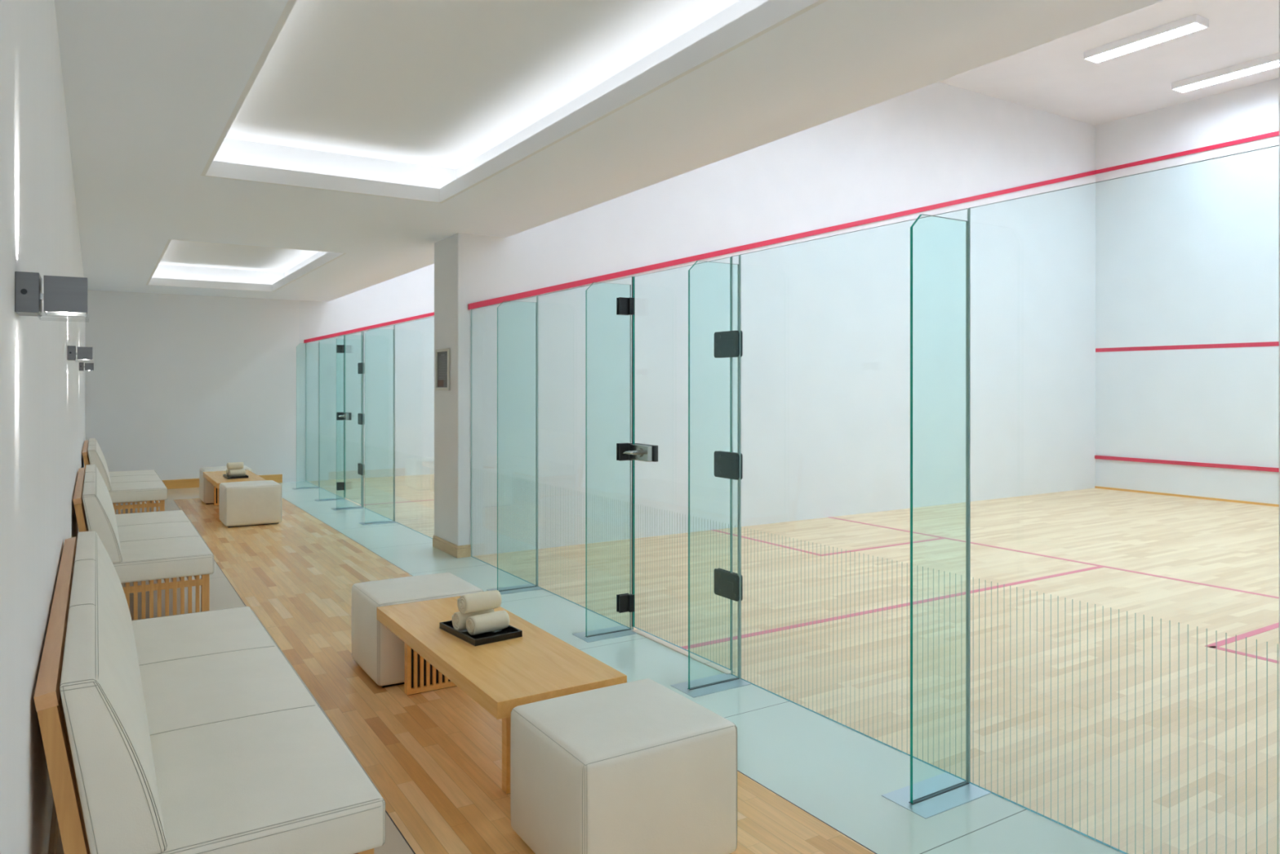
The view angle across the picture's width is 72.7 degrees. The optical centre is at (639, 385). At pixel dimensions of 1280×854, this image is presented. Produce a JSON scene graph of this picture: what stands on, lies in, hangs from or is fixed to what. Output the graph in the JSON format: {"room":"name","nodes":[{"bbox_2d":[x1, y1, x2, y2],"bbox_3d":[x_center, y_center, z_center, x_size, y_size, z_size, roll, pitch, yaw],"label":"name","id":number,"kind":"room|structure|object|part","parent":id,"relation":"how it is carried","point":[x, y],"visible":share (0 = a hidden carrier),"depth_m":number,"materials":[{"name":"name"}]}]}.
{"room":"squash court lounge","nodes":[
{"label":"squash court lounge","id":0,"kind":"room"},
{"bbox_2d":[0,0,84,853],"bbox_3d":[-3.216,-1.105,4.800,0.120,5.410,17.350,0,0,-32],"label":"wall","id":1,"kind":"structure","parent":0,"point":[42,391],"depth_m":1.86,"materials":[{"name":"paint"}]},
{"bbox_2d":[14,271,88,322],"bbox_3d":[-1.079,-0.161,1.601,0.110,0.079,0.104,0,0,-32],"label":"wall sconce","id":2,"kind":"object","parent":1,"relation":"attached to","point":[62,296],"visible":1,"depth_m":1.56,"materials":[{"name":"metal"}]},
{"bbox_3d":[-1.065,-0.126,1.610,0.077,0.009,0.103,0,0,-32],"label":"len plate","id":3,"kind":"part","parent":2,"relation":"part of","materials":[{"name":"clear glass"}]},
{"bbox_3d":[-1.062,-0.165,1.612,0.066,0.064,0.099,0,0,-32],"label":"lamp shade","id":4,"kind":"part","parent":2,"relation":"part of","materials":[{"name":"metal"}]},
{"bbox_2d":[48,800,58,853],"bbox_3d":[-3.151,1.450,4.823,0.014,0.100,17.120,0,0,-32],"label":"baseboard","id":5,"kind":"structure","parent":1,"relation":"attached to","point":[55,824],"depth_m":2.76,"materials":[{"name":"brown wood"}]},
{"bbox_2d":[66,345,93,362],"bbox_3d":[-2.867,-0.161,4.458,0.110,0.079,0.104,0,0,-32],"label":"wall sconce","id":6,"kind":"object","parent":1,"relation":"attached to","point":[83,353],"visible":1,"depth_m":4.42,"materials":[{"name":"silver metal"}]},
{"bbox_3d":[-2.850,-0.165,4.469,0.066,0.064,0.099,0,0,-32],"label":"lamp shade","id":7,"kind":"part","parent":6,"relation":"part of","materials":[{"name":"metal"}]},
{"bbox_2d":[79,362,93,370],"bbox_3d":[-4.830,-0.161,7.594,0.110,0.079,0.104,0,0,-32],"label":"wall sconce","id":8,"kind":"object","parent":1,"relation":"attached to","point":[88,366],"visible":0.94,"depth_m":7.55,"materials":[{"name":"silver metal"}]},
{"bbox_3d":[-4.813,-0.165,7.605,0.066,0.064,0.099,0,0,-32],"label":"lamp shade","id":9,"kind":"part","parent":8,"relation":"part of","materials":[{"name":"metal"}]},
{"bbox_2d":[84,263,434,482],"bbox_3d":[-2.427,-1.105,15.480,12.550,5.410,0.120,0,0,-32],"label":"wall","id":10,"kind":"structure","parent":0,"point":[178,385],"depth_m":13.30,"materials":[{"name":"white paint"}]},
{"bbox_2d":[161,474,282,488],"bbox_3d":[-6.620,1.435,12.773,2.570,0.130,0.022,0,0,-32],"label":"baseboard","id":11,"kind":"structure","parent":10,"relation":"attached to","point":[192,482],"depth_m":12.77,"materials":[{"name":"wood"}]},
{"bbox_2d":[303,311,434,342],"bbox_3d":[-1.166,-1.910,16.188,9.660,2.494,0.018,0,0,-32],"label":"trim","id":12,"kind":"structure","parent":10,"relation":"attached to","point":[307,340],"depth_m":14.14,"materials":[{"name":"red paint"}]},
{"bbox_2d":[54,0,1164,302],"bbox_3d":[-1.788,-2.570,5.694,3.250,2.480,17.150,0,0,-32],"label":"ceiling","id":13,"kind":"structure","parent":0,"point":[152,88],"depth_m":4.55,"materials":[{"name":"white paint"}]},
{"bbox_2d":[56,474,1279,853],"bbox_3d":[2.154,1.549,8.161,12.550,0.101,17.150,0,0,-32],"label":"floor","id":14,"kind":"structure","parent":0,"point":[1213,566],"depth_m":4.86,"materials":[{"name":"brown wood"}]},
{"bbox_2d":[82,438,167,514],"bbox_3d":[-5.931,1.074,9.985,0.767,0.852,2.374,0,0,-32],"label":"sofa","id":15,"kind":"object","parent":14,"relation":"on","point":[130,486],"visible":0.78,"depth_m":9.14,"materials":[{"name":"beige leather"}]},
{"bbox_3d":[-6.237,0.692,9.793,0.045,0.039,2.304,0,0,-32],"label":"rail","id":16,"kind":"part","parent":15,"relation":"part of","materials":[{"name":"brown wood"}]},
{"bbox_3d":[-5.582,1.103,8.873,0.166,0.794,0.045,0,0,-32],"label":"post","id":17,"kind":"part","parent":15,"relation":"part of","materials":[{"name":"brown wood"}]},
{"bbox_2d":[87,438,111,490],"bbox_3d":[-6.128,0.867,9.861,0.207,0.433,2.368,0,0,-32],"label":"cushion","id":18,"kind":"object","parent":15,"relation":"on","point":[95,456],"depth_m":8.90,"materials":[{"name":"beige leather"}]},
{"bbox_2d":[108,469,167,502],"bbox_3d":[-5.860,1.143,10.028,0.599,0.141,2.374,0,0,-32],"label":"seat cushion","id":19,"kind":"object","parent":15,"relation":"on","point":[131,486],"depth_m":9.23,"materials":[{"name":"beige leather"}]},
{"bbox_3d":[-5.259,1.354,9.055,0.548,0.292,0.022,0,0,-32],"label":"frame","id":20,"kind":"part","parent":15,"relation":"part of","materials":[{"name":"brown wood"}]},
{"bbox_2d":[72,464,213,619],"bbox_3d":[-3.671,1.074,6.373,0.767,0.852,2.374,0,0,-32],"label":"sofa","id":21,"kind":"object","parent":14,"relation":"on","point":[157,545],"visible":0.91,"depth_m":5.53,"materials":[{"name":"beige leather"}]},
{"bbox_3d":[-3.977,0.692,6.182,0.045,0.039,2.304,0,0,-32],"label":"rail","id":22,"kind":"part","parent":21,"relation":"part of","materials":[{"name":"brown wood"}]},
{"bbox_3d":[-3.322,1.103,5.261,0.166,0.794,0.045,0,0,-32],"label":"post","id":23,"kind":"part","parent":21,"relation":"part of","materials":[{"name":"brown wood"}]},
{"bbox_2d":[82,464,122,563],"bbox_3d":[-3.868,0.867,6.250,0.207,0.433,2.368,0,0,-32],"label":"cushion","id":24,"kind":"object","parent":21,"relation":"on","point":[99,515],"depth_m":5.29,"materials":[{"name":"beige leather"}]},
{"bbox_2d":[112,510,213,582],"bbox_3d":[-3.600,1.143,6.417,0.599,0.141,2.374,0,0,-32],"label":"seat cushion","id":25,"kind":"object","parent":21,"relation":"on","point":[157,545],"depth_m":5.70,"materials":[{"name":"beige leather"}]},
{"bbox_3d":[-2.999,1.354,5.444,0.548,0.292,0.022,0,0,-32],"label":"frame","id":26,"kind":"part","parent":21,"relation":"part of","materials":[{"name":"brown wood"}]},
{"bbox_3d":[-2.804,1.369,5.608,0.043,0.262,0.043,0,0,-32],"label":"leg","id":27,"kind":"part","parent":21,"relation":"part of","materials":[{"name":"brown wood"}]},
{"bbox_2d":[33,530,385,853],"bbox_3d":[-1.607,1.074,3.076,0.767,0.852,2.374,0,0,-32],"label":"sofa","id":28,"kind":"object","parent":14,"relation":"on","point":[194,732],"visible":1,"depth_m":2.37,"materials":[{"name":"beige leather"}]},
{"bbox_3d":[-1.913,0.692,2.885,0.045,0.039,2.304,0,0,-32],"label":"rail","id":29,"kind":"part","parent":28,"relation":"part of","materials":[{"name":"brown wood"}]},
{"bbox_3d":[-1.258,1.103,1.964,0.166,0.794,0.045,0,0,-32],"label":"post","id":30,"kind":"part","parent":28,"relation":"part of","materials":[{"name":"brown wood"}]},
{"bbox_2d":[59,530,166,853],"bbox_3d":[-1.804,0.867,2.953,0.207,0.433,2.368,0,0,-32],"label":"cushion","id":31,"kind":"object","parent":28,"relation":"on","point":[112,787],"depth_m":1.99,"materials":[{"name":"beige leather"}]},
{"bbox_2d":[132,606,384,853],"bbox_3d":[-1.537,1.143,3.120,0.599,0.141,2.374,0,0,-32],"label":"seat cushion","id":32,"kind":"object","parent":28,"relation":"on","point":[246,760],"depth_m":2.56,"materials":[{"name":"beige leather"}]},
{"bbox_3d":[-0.935,1.354,2.147,0.548,0.292,0.022,0,0,-32],"label":"frame","id":33,"kind":"part","parent":28,"relation":"part of","materials":[{"name":"brown wood"}]},
{"bbox_2d":[199,465,252,504],"bbox_3d":[-5.391,1.279,11.325,0.592,0.444,0.558,0,0,-32],"label":"ottoman","id":34,"kind":"object","parent":14,"relation":"on","point":[206,487],"visible":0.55,"depth_m":11.00,"materials":[{"name":"beige leather"}]},
{"bbox_2d":[203,469,266,505],"bbox_3d":[-4.853,1.290,10.396,0.517,0.420,1.505,0,0,-32],"label":"table","id":35,"kind":"object","parent":14,"relation":"on","point":[215,478],"visible":0.23,"depth_m":10.35,"materials":[{"name":"brown wood"}]},
{"bbox_2d":[222,474,248,479],"bbox_3d":[-4.766,1.067,10.254,0.225,0.026,0.340,0,0,-34],"label":"tray","id":36,"kind":"object","parent":35,"relation":"on","point":[224,475],"visible":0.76,"depth_m":10.13,"materials":[{"name":"black paint"}]},
{"bbox_2d":[226,468,241,475],"bbox_3d":[-4.796,1.027,10.292,0.176,0.081,0.091,0,0,-32],"label":"rolled towel","id":37,"kind":"object","parent":36,"relation":"on","point":[227,470],"visible":0.3,"depth_m":10.23,"materials":[{"name":"beige fabric"}]},
{"bbox_2d":[228,469,245,476],"bbox_3d":[-4.731,1.027,10.217,0.176,0.081,0.090,0,0,-36],"label":"rolled towel","id":38,"kind":"object","parent":36,"relation":"on","point":[234,473],"visible":1,"depth_m":10.18,"materials":[{"name":"beige fabric"}]},
{"bbox_2d":[226,462,243,469],"bbox_3d":[-4.770,0.944,10.249,0.176,0.081,0.090,0,0,-34],"label":"rolled towel","id":39,"kind":"object","parent":38,"relation":"on","point":[233,465],"visible":1,"depth_m":10.22,"materials":[{"name":"beige fabric"}]},
{"bbox_2d":[218,480,282,527],"bbox_3d":[-4.261,1.279,9.519,0.592,0.444,0.558,0,0,-32],"label":"ottoman","id":40,"kind":"object","parent":14,"relation":"on","point":[246,503],"visible":1,"depth_m":9.29,"materials":[{"name":"beige leather"}]},
{"bbox_2d":[293,342,319,488],"bbox_3d":[-4.891,0.440,12.747,0.356,2.120,0.200,0,0,-32],"label":"glass fin","id":41,"kind":"object","parent":14,"relation":"on","point":[300,343],"visible":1,"depth_m":12.75,"materials":[{"name":"teal"}]},
{"bbox_3d":[-4.891,1.499,12.747,0.356,0.002,0.200,0,0,-32],"label":"floor plate","id":42,"kind":"part","parent":41,"relation":"part of","materials":[{"name":"silver metal"}]},
{"bbox_2d":[315,337,345,501],"bbox_3d":[-4.080,0.440,11.450,0.356,2.120,0.200,0,0,-32],"label":"glass fin","id":43,"kind":"object","parent":14,"relation":"on","point":[340,348],"visible":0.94,"depth_m":11.50,"materials":[{"name":"teal"}]},
{"bbox_3d":[-4.080,1.499,11.450,0.356,0.002,0.200,0,0,-32],"label":"floor plate","id":44,"kind":"part","parent":43,"relation":"part of","materials":[{"name":"silver metal"}]},
{"bbox_2d":[331,334,364,510],"bbox_3d":[-3.570,0.440,10.636,0.356,2.120,0.200,0,0,-32],"label":"glass fin","id":45,"kind":"object","parent":14,"relation":"on","point":[354,507],"visible":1,"depth_m":10.63,"materials":[{"name":"teal"}]},
{"bbox_3d":[-3.570,1.499,10.636,0.356,0.002,0.200,0,0,-32],"label":"floor plate","id":46,"kind":"part","parent":45,"relation":"part of","materials":[{"name":"silver metal"}]},
{"bbox_2d":[358,328,395,525],"bbox_3d":[-2.870,0.440,9.517,0.356,2.120,0.200,0,0,-32],"label":"glass fin","id":47,"kind":"object","parent":14,"relation":"on","point":[386,521],"visible":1,"depth_m":9.49,"materials":[{"name":"teal"}]},
{"bbox_3d":[-2.870,1.499,9.517,0.356,0.002,0.200,0,0,-32],"label":"floor plate","id":48,"kind":"part","parent":47,"relation":"part of","materials":[{"name":"glass"}]},
{"bbox_2d":[351,572,483,687],"bbox_3d":[-1.191,1.279,4.652,0.592,0.444,0.558,0,0,-32],"label":"ottoman","id":49,"kind":"object","parent":14,"relation":"on","point":[380,652],"visible":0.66,"depth_m":4.44,"materials":[{"name":"beige leather"}]},
{"bbox_2d":[376,595,626,793],"bbox_3d":[-0.666,1.290,3.744,0.517,0.420,1.505,0,0,-32],"label":"table","id":50,"kind":"object","parent":14,"relation":"on","point":[500,677],"visible":0.71,"depth_m":3.46,"materials":[{"name":"brown wood"}]},
{"bbox_2d":[439,620,522,645],"bbox_3d":[-0.699,1.067,3.809,0.225,0.026,0.340,0,0,-38],"label":"tray","id":51,"kind":"object","parent":50,"relation":"on","point":[510,632],"visible":0.7,"depth_m":3.73,"materials":[{"name":"black paint"}]},
{"bbox_2d":[452,608,493,630],"bbox_3d":[-0.732,1.027,3.845,0.176,0.081,0.091,0,0,-36],"label":"rolled towel","id":52,"kind":"object","parent":51,"relation":"on","point":[459,620],"visible":0.4,"depth_m":3.79,"materials":[{"name":"beige fabric"}]},
{"bbox_2d":[466,610,509,635],"bbox_3d":[-0.663,1.027,3.775,0.176,0.081,0.090,0,0,-40],"label":"rolled towel","id":53,"kind":"object","parent":51,"relation":"on","point":[499,620],"visible":1,"depth_m":3.74,"materials":[{"name":"beige fabric"}]},
{"bbox_2d":[457,590,501,613],"bbox_3d":[-0.703,0.944,3.804,0.176,0.081,0.090,0,0,-38],"label":"rolled towel","id":54,"kind":"object","parent":53,"relation":"on","point":[491,599],"visible":1,"depth_m":3.77,"materials":[{"name":"beige fabric"}]},
{"bbox_2d":[487,300,542,595],"bbox_3d":[-0.923,0.440,6.406,0.356,2.120,0.200,0,0,-32],"label":"glass fin","id":55,"kind":"object","parent":14,"relation":"on","point":[528,587],"visible":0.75,"depth_m":6.41,"materials":[{"name":"teal"}]},
{"bbox_3d":[-0.923,1.499,6.406,0.356,0.002,0.200,0,0,-32],"label":"floor plate","id":56,"kind":"part","parent":55,"relation":"part of","materials":[{"name":"silver metal"}]},
{"bbox_2d":[173,497,877,853],"bbox_3d":[-1.426,1.550,5.097,1.258,0.101,15.754,0,0,-32],"label":"trim","id":57,"kind":"structure","parent":14,"relation":"on","point":[193,498],"depth_m":3.07,"materials":[{"name":"grey metal"}]},
{"bbox_2d":[572,282,637,642],"bbox_3d":[-0.207,0.440,5.262,0.356,2.120,0.200,0,0,-32],"label":"glass fin","id":58,"kind":"object","parent":14,"relation":"on","point":[624,305],"visible":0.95,"depth_m":5.30,"materials":[{"name":"teal"}]},
{"bbox_3d":[-0.207,1.499,5.262,0.356,0.002,0.200,0,0,-32],"label":"floor plate","id":59,"kind":"part","parent":58,"relation":"part of","materials":[{"name":"silver metal"}]},
{"bbox_3d":[-0.190,0.439,5.273,0.309,2.117,0.012,0,0,-32],"label":"pane","id":60,"kind":"part","parent":58,"relation":"part of","materials":[{"name":"clear glass"}]},
{"bbox_2d":[510,678,737,853],"bbox_3d":[-0.061,1.279,2.840,0.592,0.444,0.558,0,0,-32],"label":"ottoman","id":61,"kind":"object","parent":14,"relation":"on","point":[638,766],"visible":1,"depth_m":2.66,"materials":[{"name":"beige leather"}]},
{"bbox_2d":[670,260,751,697],"bbox_3d":[0.355,0.440,4.363,0.356,2.120,0.200,0,0,-32],"label":"glass fin","id":62,"kind":"object","parent":14,"relation":"on","point":[722,682],"visible":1,"depth_m":4.31,"materials":[{"name":"teal"}]},
{"bbox_3d":[0.355,1.499,4.363,0.356,0.002,0.200,0,0,-32],"label":"floor plate","id":63,"kind":"part","parent":62,"relation":"part of","materials":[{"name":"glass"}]},
{"bbox_3d":[0.373,0.439,4.374,0.309,2.117,0.012,0,0,-32],"label":"pane","id":64,"kind":"part","parent":62,"relation":"part of","materials":[{"name":"clear glass"}]},
{"bbox_2d":[881,213,991,818],"bbox_3d":[1.087,0.440,3.193,0.356,2.120,0.200,0,0,-32],"label":"glass fin","id":65,"kind":"object","parent":14,"relation":"on","point":[939,793],"visible":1,"depth_m":3.22,"materials":[{"name":"teal"}]},
{"bbox_3d":[1.087,1.499,3.193,0.356,0.002,0.200,0,0,-32],"label":"floor plate","id":66,"kind":"part","parent":65,"relation":"part of","materials":[{"name":"silver metal"}]},
{"bbox_3d":[1.105,0.439,3.204,0.309,2.117,0.012,0,0,-32],"label":"pane","id":67,"kind":"part","parent":65,"relation":"part of","materials":[{"name":"clear glass"}]},
{"bbox_2d":[434,81,1095,555],"bbox_3d":[2.380,-1.105,10.438,9.750,5.410,0.630,0,0,-32],"label":"wall","id":68,"kind":"structure","parent":0,"point":[825,322],"depth_m":9.64,"materials":[{"name":"paint"}]},
{"bbox_2d":[435,347,449,390],"bbox_3d":[-1.790,-0.145,7.893,0.019,0.376,0.344,0,0,-32],"label":"framed notice","id":69,"kind":"object","parent":68,"relation":"attached to","point":[442,355],"visible":1,"depth_m":7.89,"materials":[{"name":"silver metal"}]},
{"bbox_2d":[437,379,443,386],"bbox_3d":[-1.820,-0.020,7.942,0.001,0.062,0.156,0,0,-32],"label":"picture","id":70,"kind":"object","parent":69,"relation":"attached to","point":[440,382],"depth_m":7.95,"materials":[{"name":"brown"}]},
{"bbox_2d":[432,534,471,558],"bbox_3d":[-1.710,1.448,7.878,0.124,0.105,0.654,0,0,-32],"label":"baseboard","id":71,"kind":"structure","parent":68,"relation":"attached to","point":[457,551],"depth_m":7.68,"materials":[{"name":"brown wood"}]},
{"bbox_2d":[467,169,1096,310],"bbox_3d":[2.590,-1.910,10.187,9.660,2.494,0.018,0,0,-32],"label":"court boundary line","id":72,"kind":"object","parent":68,"relation":"attached to","point":[561,286],"depth_m":9.32,"materials":[{"name":"red paint"}]},
{"bbox_2d":[305,145,1279,853],"bbox_3d":[-1.671,0.414,7.948,0.012,2.169,13.445,0,0,-32],"label":"glass wall","id":73,"kind":"structure","parent":0,"point":[969,209],"depth_m":3.53,"materials":[{"name":"green"}]},
{"bbox_2d":[337,331,362,504],"bbox_3d":[-3.658,0.405,11.141,0.146,2.146,0.958,0,0,-38],"label":"door","id":74,"kind":"structure","parent":73,"relation":"in","point":[345,415],"depth_m":11.33,"materials":[{"name":"green"}]},
{"bbox_2d":[622,257,742,670],"bbox_3d":[0.206,0.405,4.887,0.133,2.146,1.058,0,0,-32],"label":"door","id":75,"kind":"structure","parent":73,"relation":"in","point":[726,344],"depth_m":4.59,"materials":[{"name":"green"}]},
{"bbox_3d":[-0.073,0.407,5.237,0.027,0.036,0.140,0,0,-28],"label":"lever","id":76,"kind":"part","parent":75,"relation":"part of","materials":[{"name":"silver metal"}]},
{"bbox_2d":[631,629,735,674],"bbox_3d":[0.223,1.498,4.935,0.055,0.004,0.950,0,0,-32],"label":"trim","id":77,"kind":"structure","parent":73,"relation":"attached to","point":[660,641],"depth_m":4.89,"materials":[{"name":"silver stone"}]},
{"bbox_2d":[938,0,1279,125],"bbox_3d":[3.531,-3.835,9.023,9.300,0.050,17.150,0,0,-32],"label":"ceiling","id":78,"kind":"structure","parent":0,"point":[1054,77],"depth_m":10.39,"materials":[{"name":"paint"}]},
{"bbox_2d":[1083,13,1208,63],"bbox_3d":[5.496,-3.769,9.503,0.260,0.082,1.200,0,0,-32],"label":"light","id":79,"kind":"object","parent":78,"relation":"attached to","point":[1194,23],"visible":1,"depth_m":9.42,"materials":[{"name":"white plastic"}]},
{"bbox_2d":[1171,53,1279,93],"bbox_3d":[7.123,-3.769,10.522,0.260,0.082,1.200,0,0,-32],"label":"light","id":80,"kind":"object","parent":78,"relation":"attached to","point":[1269,62],"visible":0.99,"depth_m":10.49,"materials":[{"name":"white plastic"}]},
{"bbox_2d":[1095,78,1279,504],"bbox_3d":[7.524,-1.105,11.521,0.120,5.410,17.350,0,0,-32],"label":"wall","id":81,"kind":"structure","parent":0,"point":[1186,255],"depth_m":11.67,"materials":[{"name":"paint"}]},
{"bbox_2d":[1094,455,1279,471],"bbox_3d":[8.357,1.045,10.049,0.030,0.050,6.370,0,0,-32],"label":"trim","id":82,"kind":"structure","parent":81,"relation":"attached to","point":[1103,457],"depth_m":11.62,"materials":[{"name":"red paint"}]},
{"bbox_2d":[1094,485,1279,506],"bbox_3d":[8.361,1.486,10.052,0.020,0.028,6.370,0,0,-32],"label":"trim","id":83,"kind":"structure","parent":81,"relation":"attached to","point":[1095,486],"depth_m":11.63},
{"bbox_2d":[1095,130,1279,351],"bbox_3d":[8.362,-1.820,10.052,0.018,2.660,6.370,0,0,-32],"label":"trim","id":84,"kind":"structure","parent":81,"relation":"attached to","point":[1276,133],"depth_m":11.64,"materials":[{"name":"red paint"}]},
{"bbox_2d":[1279,0,1279,853],"bbox_3d":[6.050,-1.105,4.574,9.750,5.410,0.795,0,0,-32],"label":"wall","id":85,"kind":"structure","parent":0,"point":[1279,0],"depth_m":2.32,"materials":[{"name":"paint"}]}
]}

